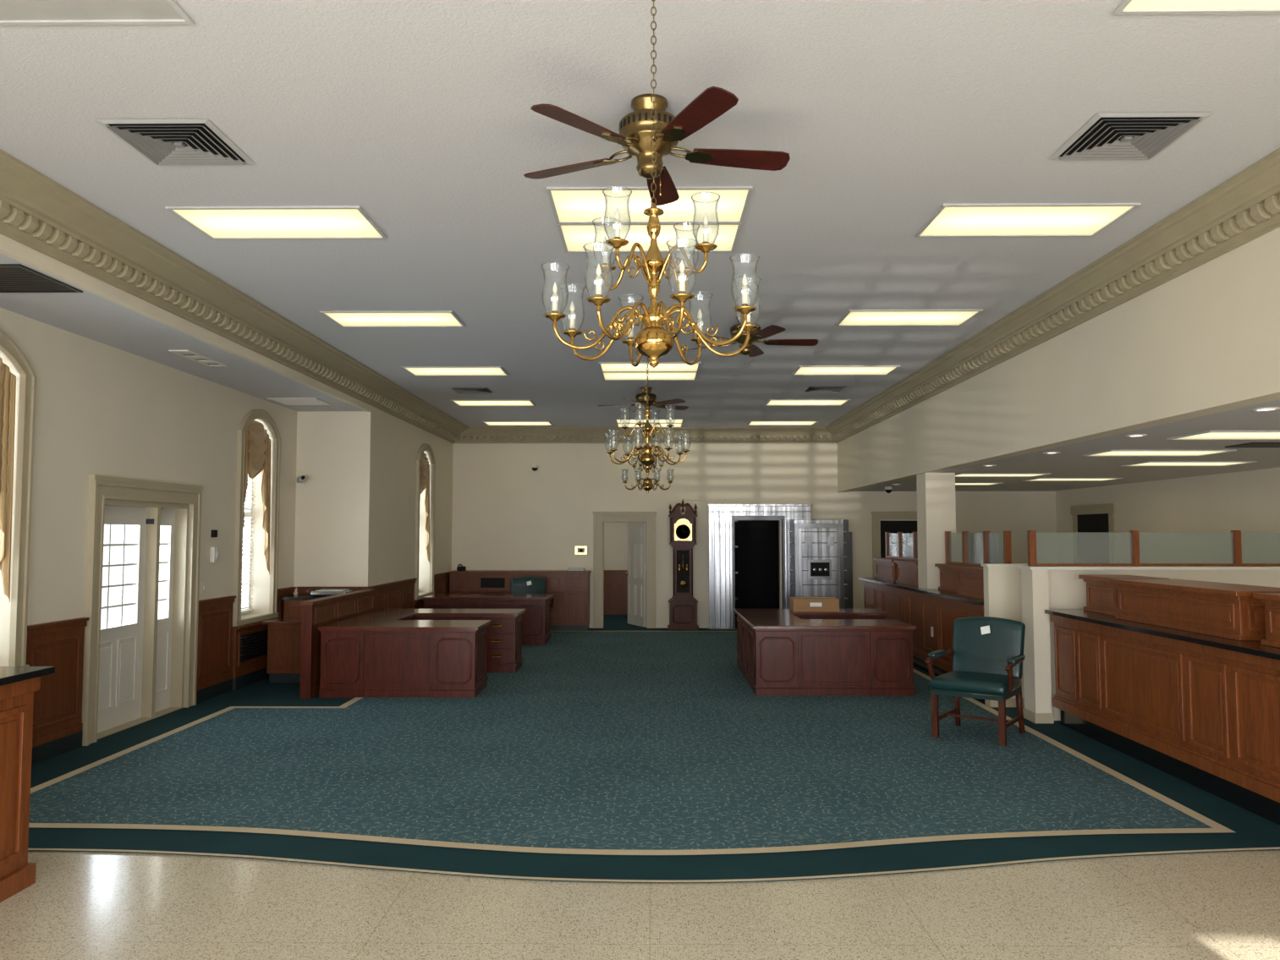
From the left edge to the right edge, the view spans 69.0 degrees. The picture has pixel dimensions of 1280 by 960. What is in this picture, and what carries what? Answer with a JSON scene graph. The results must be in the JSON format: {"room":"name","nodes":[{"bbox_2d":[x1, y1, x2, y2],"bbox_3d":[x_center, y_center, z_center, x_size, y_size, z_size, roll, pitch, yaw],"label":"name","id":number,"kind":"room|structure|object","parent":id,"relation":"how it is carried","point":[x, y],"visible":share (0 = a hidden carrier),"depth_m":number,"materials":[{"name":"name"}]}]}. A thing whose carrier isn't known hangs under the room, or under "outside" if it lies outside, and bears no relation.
{"room":"bank lobby","nodes":[
{"label":"bank lobby","id":0,"kind":"room"},
{"bbox_2d":[0,307,297,719],"bbox_3d":[-4.821,0.356,5.139,0.350,3.390,14.800,0,-3,1],"label":"wall","id":1,"kind":"structure","parent":0,"point":[101,409],"depth_m":8.24,"materials":[{"name":"beige paint"}]},
{"bbox_2d":[0,329,36,666],"bbox_3d":[-4.754,0.139,6.383,0.360,2.530,1.300,0,-3,1],"label":"window","id":2,"kind":"structure","parent":1,"relation":"in","point":[8,347],"depth_m":6.92,"materials":[{"name":"paint"}]},
{"bbox_2d":[0,357,16,603],"bbox_3d":[-4.657,-0.062,6.395,0.094,1.873,0.999,0,-3,1],"label":"swag","id":3,"kind":"object","parent":2,"relation":"hanging from","point":[8,380],"visible":1,"depth_m":6.83,"materials":[{"name":"fabric"}]},
{"bbox_2d":[25,617,89,765],"bbox_3d":[-4.595,1.649,7.314,0.054,1.065,0.740,0,-3,1],"label":"trim","id":4,"kind":"structure","parent":1,"relation":"attached to","point":[57,726],"depth_m":7.35,"materials":[{"name":"brown wood"}]},
{"bbox_2d":[81,474,203,746],"bbox_3d":[-4.581,1.135,8.672,0.055,2.250,1.890,0,-3,1],"label":"trim","id":5,"kind":"structure","parent":1,"relation":"attached to","point":[101,487],"depth_m":8.04,"materials":[{"name":"paint"}]},
{"bbox_2d":[97,499,189,739],"bbox_3d":[-4.759,1.230,8.668,0.300,2.059,1.548,0,-3,1],"label":"door","id":6,"kind":"structure","parent":1,"relation":"in","point":[141,667],"depth_m":8.85,"materials":[{"name":"paint"}]},
{"bbox_2d":[201,582,205,593],"bbox_3d":[-4.588,1.135,9.789,0.017,0.120,0.080,0,-3,1],"label":"light switch","id":7,"kind":"object","parent":1,"relation":"attached to","point":[203,584],"visible":1,"depth_m":9.78,"materials":[{"name":"white paint"}]},
{"bbox_2d":[209,546,219,562],"bbox_3d":[-4.556,0.800,9.978,0.078,0.170,0.080,0,-3,1],"label":"intercom","id":8,"kind":"object","parent":1,"relation":"attached to","point":[214,553],"visible":1,"depth_m":9.94,"materials":[{"name":"white paint"}]},
{"bbox_2d":[196,595,236,703],"bbox_3d":[-4.567,1.806,10.005,0.054,1.065,0.850,0,-3,1],"label":"trim","id":9,"kind":"structure","parent":1,"relation":"attached to","point":[215,619],"depth_m":9.99,"materials":[{"name":"brown wood"}]},
{"bbox_2d":[232,409,280,626],"bbox_3d":[-4.704,0.416,11.114,0.360,2.530,1.180,0,-3,1],"label":"window","id":10,"kind":"structure","parent":1,"relation":"in","point":[253,414],"depth_m":11.30,"materials":[{"name":"paint"}]},
{"bbox_2d":[241,475,256,613],"bbox_3d":[-4.789,0.511,11.110,0.050,2.160,0.840,0,-3,1],"label":"blind","id":11,"kind":"object","parent":10,"relation":"attached to","point":[252,485],"visible":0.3,"depth_m":11.38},
{"bbox_2d":[242,420,271,574],"bbox_3d":[-4.607,0.215,11.127,0.094,1.873,0.879,0,-3,1],"label":"swag","id":12,"kind":"object","parent":10,"relation":"hanging from","point":[258,443],"visible":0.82,"depth_m":11.34,"materials":[{"name":"fabric"}]},
{"bbox_2d":[276,587,296,617],"bbox_3d":[-4.547,1.919,11.926,0.054,1.065,0.540,0,-3,1],"label":"trim","id":13,"kind":"structure","parent":1,"relation":"attached to","point":[289,590],"depth_m":11.83,"materials":[{"name":"brown wood"}]},
{"bbox_2d":[296,475,305,487],"bbox_3d":[-4.436,0.015,12.186,0.104,0.137,0.405,1,-4,-21],"label":"security camera","id":14,"kind":"object","parent":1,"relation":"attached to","point":[301,479],"visible":1,"depth_m":12.11,"materials":[{"name":"white paint"}]},
{"bbox_2d":[293,406,375,594],"bbox_3d":[-4.230,0.634,12.429,1.280,3.690,0.200,0,-3,1],"label":"wall","id":15,"kind":"structure","parent":0,"point":[334,508],"depth_m":12.35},
{"bbox_2d":[296,586,368,593],"bbox_3d":[-4.051,1.936,12.223,0.920,1.065,0.054,0,-3,1],"label":"trim","id":16,"kind":"structure","parent":15,"relation":"attached to","point":[300,590],"depth_m":12.24,"materials":[{"name":"brown wood"}]},
{"bbox_2d":[372,407,453,594],"bbox_3d":[-3.737,0.761,15.122,0.350,3.750,5.199,0,-3,1],"label":"wall","id":17,"kind":"structure","parent":0,"point":[398,442],"depth_m":14.13,"materials":[{"name":"beige paint"}]},
{"bbox_2d":[0,148,468,443],"bbox_3d":[-3.463,-1.400,7.888,0.351,0.279,19.512,0,-3,1],"label":"trim","id":18,"kind":"structure","parent":17,"relation":"attached to","point":[37,212],"depth_m":6.91,"materials":[{"name":"paint"}]},
{"bbox_2d":[368,578,417,612],"bbox_3d":[-3.551,2.007,13.433,0.054,1.065,2.380,0,-3,1],"label":"trim","id":19,"kind":"structure","parent":17,"relation":"attached to","point":[397,595],"depth_m":13.50,"materials":[{"name":"brown wood"}]},
{"bbox_2d":[414,598,423,609],"bbox_3d":[-3.532,2.283,15.230,0.054,0.725,1.220,0,-3,1],"label":"trim","id":20,"kind":"structure","parent":17,"relation":"attached to","point":[419,604],"depth_m":14.90,"materials":[{"name":"brown wood"}]},
{"bbox_2d":[414,443,435,599],"bbox_3d":[-3.680,0.663,15.327,0.360,2.530,1.200,0,-3,1],"label":"window","id":21,"kind":"structure","parent":17,"relation":"in","point":[425,447],"depth_m":15.20,"materials":[{"name":"paint"}]},
{"bbox_2d":[419,452,429,564],"bbox_3d":[-3.583,0.462,15.339,0.094,1.873,0.899,0,-3,1],"label":"swag","id":22,"kind":"object","parent":21,"relation":"hanging from","point":[425,466],"visible":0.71,"depth_m":15.63,"materials":[{"name":"fabric"}]},
{"bbox_2d":[433,571,449,593],"bbox_3d":[-3.517,2.196,16.648,0.054,1.065,1.580,0,-3,1],"label":"trim","id":23,"kind":"structure","parent":17,"relation":"attached to","point":[441,580],"depth_m":16.56,"materials":[{"name":"brown wood"}]},
{"bbox_2d":[604,522,646,615],"bbox_3d":[-0.600,1.569,19.073,3.600,2.600,2.950,0,-3,1],"label":"wall","id":24,"kind":"structure","parent":0,"point":[615,534],"depth_m":20.43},
{"bbox_2d":[0,0,1279,491],"bbox_3d":[1.555,-1.033,7.758,13.050,1.350,20.000,0,-3,1],"label":"ceiling","id":25,"kind":"structure","parent":0,"point":[417,115],"depth_m":5.01,"materials":[{"name":"white paint"}]},
{"bbox_2d":[0,263,82,292],"bbox_3d":[-4.099,-1.287,5.964,0.680,0.011,0.630,0,-3,1],"label":"ceiling vent","id":26,"kind":"object","parent":25,"relation":"in","point":[13,277],"visible":1,"depth_m":6.04,"materials":[{"name":"metal"}]},
{"bbox_2d":[0,0,194,25],"bbox_3d":[-2.336,-1.800,3.336,1.190,0.013,0.600,0,-3,1],"label":"ceiling light panel","id":27,"kind":"object","parent":25,"relation":"in","point":[12,12],"depth_m":3.56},
{"bbox_2d":[93,119,255,165],"bbox_3d":[-2.352,-1.713,4.753,0.550,0.020,0.550,0,-3,1],"label":"ceiling air vent","id":28,"kind":"object","parent":25,"relation":"in","point":[162,142],"depth_m":4.71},
{"bbox_2d":[0,234,371,412],"bbox_3d":[-3.695,-1.560,5.294,0.061,0.466,14.310,0,-3,1],"label":"beam","id":29,"kind":"structure","parent":25,"relation":"attached to","point":[10,248],"depth_m":6.94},
{"bbox_2d":[168,350,226,366],"bbox_3d":[-4.101,-1.129,8.649,0.180,0.011,0.750,0,-3,1],"label":"ceiling vent","id":30,"kind":"object","parent":25,"relation":"in","point":[191,355],"visible":1,"depth_m":8.62,"materials":[{"name":"metal"}]},
{"bbox_2d":[164,205,387,239],"bbox_3d":[-2.299,-1.646,5.971,1.190,0.013,0.600,0,-3,1],"label":"ceiling light panel","id":31,"kind":"object","parent":25,"relation":"in","point":[298,222],"depth_m":5.95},
{"bbox_2d":[266,397,331,405],"bbox_3d":[-4.181,-0.965,11.445,0.600,0.011,0.550,0,-3,1],"label":"ceiling vent","id":32,"kind":"object","parent":25,"relation":"in","point":[285,401],"visible":1,"depth_m":11.40,"materials":[{"name":"metal"}]},
{"bbox_2d":[319,310,465,327],"bbox_3d":[-2.271,-1.490,8.626,1.190,0.013,0.600,0,-3,1],"label":"ceiling light panel","id":33,"kind":"object","parent":25,"relation":"in","point":[381,318],"depth_m":8.62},
{"bbox_2d":[401,366,508,376],"bbox_3d":[-2.242,-1.329,11.371,1.190,0.013,0.600,0,-3,1],"label":"ceiling light panel","id":34,"kind":"object","parent":25,"relation":"in","point":[414,370],"depth_m":11.35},
{"bbox_2d":[448,386,495,394],"bbox_3d":[-2.317,-1.237,12.869,0.550,0.020,0.550,0,-3,1],"label":"ceiling air vent","id":35,"kind":"object","parent":25,"relation":"in","point":[460,390],"depth_m":12.82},
{"bbox_2d":[450,400,535,406],"bbox_3d":[-2.214,-1.168,14.116,1.190,0.013,0.600,0,-3,1],"label":"ceiling light panel","id":36,"kind":"object","parent":25,"relation":"in","point":[459,403],"depth_m":14.13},
{"bbox_2d":[482,421,553,425],"bbox_3d":[-2.186,-1.016,16.712,1.190,0.013,0.600,0,-3,1],"label":"ceiling light panel","id":37,"kind":"object","parent":25,"relation":"in","point":[489,423],"depth_m":16.71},
{"bbox_2d":[597,386,688,420],"bbox_3d":[0.095,-1.034,12.719,1.271,0.444,1.265,1,-4,-19],"label":"ceiling fan","id":38,"kind":"object","parent":25,"relation":"hanging from","point":[640,398],"depth_m":12.61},
{"bbox_2d":[604,357,691,469],"bbox_3d":[0.068,-0.798,8.461,0.751,1.414,0.751,-2,-4,35],"label":"chandelier","id":39,"kind":"object","parent":25,"relation":"hanging from","point":[646,458],"visible":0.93,"depth_m":8.40,"materials":[{"name":"gold metal"}]},
{"bbox_2d":[622,456,673,494],"bbox_3d":[0.109,-0.511,13.352,0.751,1.414,0.751,-3,-5,44],"label":"chandelier","id":40,"kind":"object","parent":25,"relation":"hanging from","point":[647,485],"visible":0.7,"depth_m":13.27,"materials":[{"name":"gold metal"}]},
{"bbox_2d":[546,186,752,224],"bbox_3d":[0.058,-1.665,5.652,1.190,0.013,0.600,0,-3,1],"label":"ceiling light panel","id":41,"kind":"object","parent":25,"relation":"in","point":[569,205],"depth_m":5.64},
{"bbox_2d":[556,223,742,252],"bbox_3d":[0.064,-1.629,6.261,1.190,0.013,0.600,0,-3,1],"label":"ceiling light panel","id":42,"kind":"object","parent":25,"relation":"in","point":[574,237],"depth_m":6.23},
{"bbox_2d":[598,362,701,372],"bbox_3d":[0.115,-1.345,11.097,1.190,0.013,0.600,0,-3,1],"label":"ceiling light panel","id":43,"kind":"object","parent":25,"relation":"in","point":[604,366],"depth_m":11.12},
{"bbox_2d":[601,372,697,380],"bbox_3d":[0.121,-1.310,11.706,1.190,0.013,0.600,0,-3,1],"label":"ceiling light panel","id":44,"kind":"object","parent":25,"relation":"in","point":[606,376],"depth_m":11.72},
{"bbox_2d":[615,418,684,423],"bbox_3d":[0.170,-1.035,16.388,1.190,0.013,0.600,0,-3,1],"label":"ceiling light panel","id":45,"kind":"object","parent":25,"relation":"in","point":[618,420],"depth_m":16.34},
{"bbox_2d":[616,423,682,428],"bbox_3d":[0.177,-0.999,16.997,1.190,0.013,0.600,0,-3,1],"label":"ceiling light panel","id":46,"kind":"object","parent":25,"relation":"in","point":[630,425],"depth_m":17.03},
{"bbox_2d":[540,0,760,368],"bbox_3d":[0.049,-1.100,3.320,0.751,1.414,0.751,3,-4,-37],"label":"chandelier","id":47,"kind":"object","parent":25,"relation":"hanging from","point":[653,342],"visible":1,"depth_m":3.25,"materials":[{"name":"gold metal"}]},
{"bbox_2d":[523,86,790,205],"bbox_3d":[0.069,-1.526,4.326,1.271,0.444,1.265,0,-3,1],"label":"ceiling fan","id":48,"kind":"object","parent":25,"relation":"hanging from","point":[635,135],"depth_m":4.23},
{"bbox_2d":[683,314,818,363],"bbox_3d":[0.997,-1.278,8.556,1.271,0.444,1.265,-1,-3,9],"label":"ceiling fan","id":49,"kind":"object","parent":25,"relation":"hanging from","point":[757,335],"depth_m":8.48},
{"bbox_2d":[747,420,818,425],"bbox_3d":[2.543,-1.019,16.663,1.190,0.013,0.600,0,-3,1],"label":"ceiling light panel","id":50,"kind":"object","parent":25,"relation":"in","point":[752,422],"depth_m":16.58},
{"bbox_2d":[764,399,850,406],"bbox_3d":[2.516,-1.171,14.067,1.190,0.013,0.600,0,-3,1],"label":"ceiling light panel","id":51,"kind":"object","parent":25,"relation":"in","point":[771,402],"depth_m":14.04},
{"bbox_2d":[802,385,848,392],"bbox_3d":[2.533,-1.243,12.769,0.550,0.020,0.550,0,-3,1],"label":"ceiling air vent","id":52,"kind":"object","parent":25,"relation":"in","point":[809,388],"depth_m":12.71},
{"bbox_2d":[791,365,900,375],"bbox_3d":[2.487,-1.332,11.322,1.190,0.013,0.600,0,-3,1],"label":"ceiling light panel","id":53,"kind":"object","parent":25,"relation":"in","point":[802,370],"depth_m":11.30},
{"bbox_2d":[835,309,983,326],"bbox_3d":[2.459,-1.493,8.577,1.190,0.013,0.600,0,-3,1],"label":"ceiling light panel","id":54,"kind":"object","parent":25,"relation":"in","point":[853,317],"depth_m":8.57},
{"bbox_2d":[914,203,1141,237],"bbox_3d":[2.431,-1.649,5.922,1.190,0.013,0.600,0,-3,1],"label":"ceiling light panel","id":55,"kind":"object","parent":25,"relation":"in","point":[984,219],"depth_m":5.90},
{"bbox_2d":[1048,112,1214,159],"bbox_3d":[2.448,-1.717,4.683,0.550,0.020,0.550,0,-3,1],"label":"ceiling air vent","id":56,"kind":"object","parent":25,"relation":"in","point":[1106,135],"depth_m":4.65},
{"bbox_2d":[1125,433,1147,437],"bbox_3d":[4.049,-0.361,7.592,0.160,0.009,0.160,0,-3,1],"label":"recessed light","id":57,"kind":"object","parent":25,"relation":"in","point":[1138,435],"visible":1,"depth_m":7.58,"materials":[{"name":"white paint"}]},
{"bbox_2d":[1113,0,1279,15],"bbox_3d":[2.403,-1.805,3.256,1.190,0.013,0.600,0,-3,1],"label":"ceiling light panel","id":58,"kind":"object","parent":25,"relation":"in","point":[1127,7],"depth_m":3.52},
{"bbox_2d":[1225,442,1279,447],"bbox_3d":[5.688,-0.314,8.374,0.600,0.011,0.400,0,-3,1],"label":"ceiling vent","id":59,"kind":"object","parent":25,"relation":"in","point":[1251,444],"visible":1,"depth_m":8.38,"materials":[{"name":"metal"}]},
{"bbox_2d":[1251,406,1279,411],"bbox_3d":[4.032,-0.454,5.995,0.160,0.009,0.160,0,-3,1],"label":"recessed light","id":60,"kind":"object","parent":25,"relation":"in","point":[1271,409],"visible":1,"depth_m":5.98,"materials":[{"name":"white paint"}]},
{"bbox_2d":[0,615,1279,959],"bbox_3d":[1.573,2.390,9.210,13.050,0.206,23.300,0,-3,1],"label":"floor","id":61,"kind":"structure","parent":0,"point":[79,905],"depth_m":4.30,"materials":[{"name":"tile"}]},
{"bbox_2d":[0,666,54,902],"bbox_3d":[-3.500,1.437,3.789,0.980,1.075,1.920,0,-3,1],"label":"counter","id":62,"kind":"object","parent":61,"relation":"on","point":[18,684],"depth_m":4.57,"materials":[{"name":"brown wood"}]},
{"bbox_2d":[1044,575,1279,825],"bbox_3d":[4.091,1.387,5.546,0.745,1.380,6.120,0,-3,1],"label":"counter","id":63,"kind":"object","parent":61,"relation":"on","point":[1178,678],"depth_m":6.59,"materials":[{"name":"brown wood"}]},
{"bbox_2d":[27,667,1279,883],"bbox_3d":[-0.260,2.246,8.481,8.700,0.008,7.611,0,-3,1],"label":"floor","id":64,"kind":"structure","parent":0,"point":[1251,830],"depth_m":5.20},
{"bbox_2d":[230,617,279,690],"bbox_3d":[-4.533,2.041,11.022,0.098,0.715,1.230,0,-3,1],"label":"radiator cover","id":65,"kind":"object","parent":64,"relation":"on","point":[249,641],"visible":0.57,"depth_m":10.79,"materials":[{"name":"brown wood"}]},
{"bbox_2d":[262,617,301,682],"bbox_3d":[-4.057,2.042,11.168,0.750,0.730,0.550,0,-3,1],"label":"base cabinet","id":66,"kind":"object","parent":64,"relation":"on","point":[284,634],"visible":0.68,"depth_m":10.94,"materials":[{"name":"brown wood"}]},
{"bbox_2d":[280,593,326,617],"bbox_3d":[-4.070,1.965,11.904,0.870,0.970,0.550,0,-3,1],"label":"base cabinet","id":67,"kind":"object","parent":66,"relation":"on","point":[292,608],"visible":0.14,"depth_m":11.69,"materials":[{"name":"brown wood"}]},
{"bbox_2d":[306,588,353,596],"bbox_3d":[-3.996,1.444,11.953,0.544,0.073,0.350,0,-3,1],"label":"serving tray","id":68,"kind":"object","parent":67,"relation":"on","point":[323,592],"visible":0.87,"depth_m":11.79,"materials":[{"name":"metal"}]},
{"bbox_2d":[299,588,376,698],"bbox_3d":[-3.544,1.882,11.046,0.140,1.035,2.320,0,-3,1],"label":"wall","id":69,"kind":"structure","parent":64,"relation":"on","point":[317,612],"depth_m":10.14,"materials":[{"name":"brown wood"}]},
{"bbox_2d":[28,631,1212,850],"bbox_3d":[-0.294,2.383,10.933,7.580,0.001,11.700,0,-3,1],"label":"carpet","id":70,"kind":"object","parent":64,"relation":"on","point":[623,740],"visible":0.97,"depth_m":6.98,"materials":[{"name":"teal carpet"}]},
{"bbox_2d":[318,609,525,697],"bbox_3d":[-2.492,2.028,11.187,1.900,0.760,2.480,0,-3,1],"label":"executive desk","id":71,"kind":"object","parent":70,"relation":"on","point":[433,653],"visible":1,"depth_m":9.99,"materials":[{"name":"brown wood"}]},
{"bbox_2d":[422,593,552,645],"bbox_3d":[-2.451,2.257,15.095,1.980,0.760,0.850,0,-3,1],"label":"executive desk","id":72,"kind":"object","parent":70,"relation":"on","point":[535,619],"visible":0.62,"depth_m":14.70,"materials":[{"name":"brown wood"}]},
{"bbox_2d":[510,576,554,637],"bbox_3d":[-1.894,2.188,16.119,0.744,0.999,0.733,1,-3,-14],"label":"leather armchair","id":73,"kind":"object","parent":70,"relation":"on","point":[521,585],"visible":0.25,"depth_m":16.37,"materials":[{"name":"teal leather"}]},
{"bbox_2d":[28,669,1235,855],"bbox_3d":[-0.294,2.380,10.933,7.665,0.001,11.785,0,-3,1],"label":"floor carpet stripe","id":74,"kind":"object","parent":70,"relation":"on","point":[1216,827],"visible":0.94,"depth_m":5.44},
{"bbox_2d":[733,609,916,696],"bbox_3d":[2.204,2.032,11.243,1.930,0.760,2.370,0,-3,1],"label":"executive desk","id":75,"kind":"object","parent":70,"relation":"on","point":[781,652],"visible":1,"depth_m":10.09,"materials":[{"name":"brown wood"}]},
{"bbox_2d":[789,597,839,612],"bbox_3d":[2.257,1.613,12.077,0.580,0.170,0.352,0,-3,1],"label":"cardboard box","id":76,"kind":"object","parent":75,"relation":"on","point":[796,604],"visible":1,"depth_m":11.91,"materials":[{"name":"cardboard"}]},
{"bbox_2d":[924,616,1025,746],"bbox_3d":[2.956,1.719,8.124,0.744,0.999,0.733,-2,-4,37],"label":"leather armchair","id":77,"kind":"object","parent":70,"relation":"on","point":[988,656],"visible":1,"depth_m":8.18,"materials":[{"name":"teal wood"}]},
{"bbox_2d":[27,847,1279,882],"bbox_3d":[-0.297,2.034,4.958,8.701,0.001,0.581,0,-3,1],"label":"trim","id":78,"kind":"structure","parent":64,"relation":"on","point":[1253,848],"depth_m":4.88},
{"bbox_2d":[905,587,927,671],"bbox_3d":[3.592,1.932,12.071,0.150,1.055,0.480,0,-3,1],"label":"counter","id":79,"kind":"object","parent":64,"relation":"on","point":[917,619],"depth_m":12.06,"materials":[{"name":"brown wood"}]},
{"bbox_2d":[915,563,984,701],"bbox_3d":[3.911,1.690,10.719,0.815,1.380,2.240,0,-3,1],"label":"counter","id":80,"kind":"object","parent":64,"relation":"on","point":[960,592],"depth_m":10.93,"materials":[{"name":"brown wood"}]},
{"bbox_2d":[884,531,1011,567],"bbox_3d":[3.909,0.886,12.304,0.060,0.408,5.010,0,-3,1],"label":"glass wall","id":81,"kind":"structure","parent":80,"relation":"on","point":[986,535],"depth_m":11.14,"materials":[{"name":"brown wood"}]},
{"bbox_2d":[550,627,916,667],"bbox_3d":[0.296,2.618,14.820,7.720,0.008,5.100,0,-3,1],"label":"floor","id":82,"kind":"structure","parent":0,"point":[590,629],"depth_m":17.06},
{"bbox_2d":[449,570,591,630],"bbox_3d":[-2.200,2.219,17.178,2.560,1.080,0.470,0,-3,1],"label":"wainscoting","id":83,"kind":"structure","parent":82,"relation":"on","point":[570,590],"depth_m":16.98,"materials":[{"name":"wood"}]},
{"bbox_2d":[567,567,585,571],"bbox_3d":[-1.170,1.650,17.171,0.300,0.052,0.250,0,-3,1],"label":"desk tray","id":84,"kind":"object","parent":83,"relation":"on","point":[571,568],"visible":1,"depth_m":17.05,"materials":[{"name":"grey plastic"}]},
{"bbox_2d":[667,499,698,630],"bbox_3d":[0.796,1.558,17.261,0.560,2.410,0.310,0,-3,1],"label":"grandfather clock","id":85,"kind":"object","parent":82,"relation":"on","point":[683,606],"visible":1,"depth_m":17.17,"materials":[{"name":"brown wood"}]},
{"bbox_2d":[787,519,853,609],"bbox_3d":[3.303,1.734,16.933,1.169,2.018,0.519,0,-3,1],"label":"door","id":86,"kind":"structure","parent":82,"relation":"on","point":[820,552],"depth_m":16.79,"materials":[{"name":"silver metal"}]},
{"bbox_2d":[858,557,961,666],"bbox_3d":[3.942,1.865,13.694,0.815,1.380,2.760,0,-3,1],"label":"counter","id":87,"kind":"object","parent":82,"relation":"on","point":[887,591],"depth_m":13.44,"materials":[{"name":"brown wood"}]},
{"bbox_2d":[451,443,1057,628],"bbox_3d":[2.134,0.903,17.531,12.100,3.750,0.150,0,-3,1],"label":"wall","id":88,"kind":"structure","parent":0,"point":[508,514],"depth_m":17.50,"materials":[{"name":"beige paint"}]},
{"bbox_2d":[575,546,587,554],"bbox_3d":[-1.107,1.319,17.451,0.220,0.150,0.027,0,-3,1],"label":"wall control plate","id":89,"kind":"object","parent":88,"relation":"attached to","point":[579,550],"visible":1,"depth_m":17.44,"materials":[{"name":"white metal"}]},
{"bbox_2d":[593,511,656,628],"bbox_3d":[-0.287,1.686,17.480,1.200,2.180,0.211,0,-3,1],"label":"trim","id":90,"kind":"structure","parent":88,"relation":"attached to","point":[599,518],"depth_m":17.42,"materials":[{"name":"paint"}]},
{"bbox_2d":[625,522,645,626],"bbox_3d":[-0.068,1.814,17.954,0.160,1.960,0.800,1,-4,-23],"label":"door","id":91,"kind":"structure","parent":88,"relation":"in","point":[636,532],"depth_m":17.88,"materials":[{"name":"white paint"}]},
{"bbox_2d":[454,427,835,443],"bbox_3d":[0.092,-0.840,17.444,7.262,0.279,0.270,0,-3,1],"label":"trim","id":92,"kind":"structure","parent":88,"relation":"attached to","point":[472,435],"depth_m":17.45,"materials":[{"name":"paint"}]},
{"bbox_2d":[707,504,812,629],"bbox_3d":[2.232,1.606,17.308,1.940,2.320,0.200,0,-3,1],"label":"frame","id":93,"kind":"object","parent":88,"relation":"attached to","point":[721,517],"visible":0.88,"depth_m":17.29,"materials":[{"name":"silver metal"}]},
{"bbox_2d":[871,511,917,577],"bbox_3d":[4.882,1.679,17.350,1.100,2.180,0.060,0,-3,1],"label":"door","id":94,"kind":"structure","parent":88,"relation":"in","point":[907,528],"depth_m":17.39,"materials":[{"name":"paint"}]},
{"bbox_2d":[734,520,779,627],"bbox_3d":[2.272,1.553,18.794,1.450,2.600,2.450,0,-3,1],"label":"wall","id":95,"kind":"structure","parent":0,"point":[756,542],"depth_m":19.90,"materials":[{"name":"metal"}]},
{"bbox_2d":[916,472,956,589],"bbox_3d":[3.867,1.188,12.111,0.380,2.546,0.400,0,-3,1],"label":"wall column","id":96,"kind":"structure","parent":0,"point":[936,491],"depth_m":11.96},
{"bbox_2d":[915,482,1003,485],"bbox_3d":[5.054,0.062,14.770,1.190,0.013,0.600,0,-3,1],"label":"ceiling light panel","id":97,"kind":"object","parent":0,"point":[956,483],"depth_m":14.64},
{"bbox_2d":[955,472,1051,477],"bbox_3d":[4.831,-0.066,12.576,1.190,0.013,0.600,0,-3,1],"label":"ceiling light panel","id":98,"kind":"object","parent":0,"point":[962,475],"depth_m":12.57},
{"bbox_2d":[980,563,1027,707],"bbox_3d":[3.755,1.584,9.510,0.450,1.450,0.170,0,-3,1],"label":"wall","id":99,"kind":"structure","parent":0,"point":[1002,590],"depth_m":9.47,"materials":[{"name":"beige paint"}]},
{"bbox_2d":[836,227,1279,492],"bbox_3d":[3.709,-1.004,7.633,0.200,1.302,19.800,0,-3,1],"label":"wall","id":100,"kind":"structure","parent":0,"point":[1204,341],"depth_m":7.10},
{"bbox_2d":[824,148,1279,443],"bbox_3d":[3.476,-1.404,7.816,0.270,0.279,19.512,0,-3,1],"label":"trim","id":101,"kind":"structure","parent":100,"relation":"attached to","point":[1244,207],"depth_m":6.79,"materials":[{"name":"paint"}]},
{"bbox_2d":[1022,477,1123,481],"bbox_3d":[6.292,-0.009,13.559,1.190,0.013,0.600,0,-3,1],"label":"ceiling light panel","id":102,"kind":"object","parent":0,"point":[1036,479],"depth_m":13.52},
{"bbox_2d":[1017,565,1279,723],"bbox_3d":[5.658,1.540,8.761,4.030,1.450,0.290,0,-3,1],"label":"wall","id":103,"kind":"structure","parent":0,"point":[1044,588],"depth_m":8.78,"materials":[{"name":"beige paint"}]},
{"bbox_2d":[1027,530,1279,565],"bbox_3d":[5.638,0.646,8.819,3.890,0.338,0.060,0,-3,1],"label":"glass wall","id":104,"kind":"structure","parent":103,"relation":"on","point":[1236,545],"depth_m":8.80,"materials":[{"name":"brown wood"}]},
{"bbox_2d":[1082,450,1236,456],"bbox_3d":[5.096,-0.266,9.179,1.190,0.013,0.600,0,-3,1],"label":"ceiling light panel","id":105,"kind":"object","parent":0,"point":[1109,453],"depth_m":9.18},
{"bbox_2d":[1054,467,1279,563],"bbox_3d":[7.779,0.909,7.479,0.200,2.560,19.800,0,-3,1],"label":"wall","id":106,"kind":"structure","parent":0,"point":[1186,519],"depth_m":13.10,"materials":[{"name":"beige paint"}]},
{"bbox_2d":[1070,503,1115,563],"bbox_3d":[7.747,1.552,15.881,0.039,2.260,1.550,0,-3,1],"label":"door","id":107,"kind":"structure","parent":106,"relation":"in","point":[1093,525],"depth_m":15.88,"materials":[{"name":"paint"}]},
{"bbox_2d":[1120,461,1257,466],"bbox_3d":[6.210,-0.184,10.565,1.190,0.013,0.600,0,-3,1],"label":"ceiling light panel","id":108,"kind":"object","parent":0,"point":[1149,463],"depth_m":10.48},
{"bbox_2d":[1166,430,1279,439],"bbox_3d":[5.029,-0.362,7.532,1.190,0.013,0.600,0,-3,1],"label":"ceiling light panel","id":109,"kind":"object","parent":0,"point":[1208,435],"depth_m":7.60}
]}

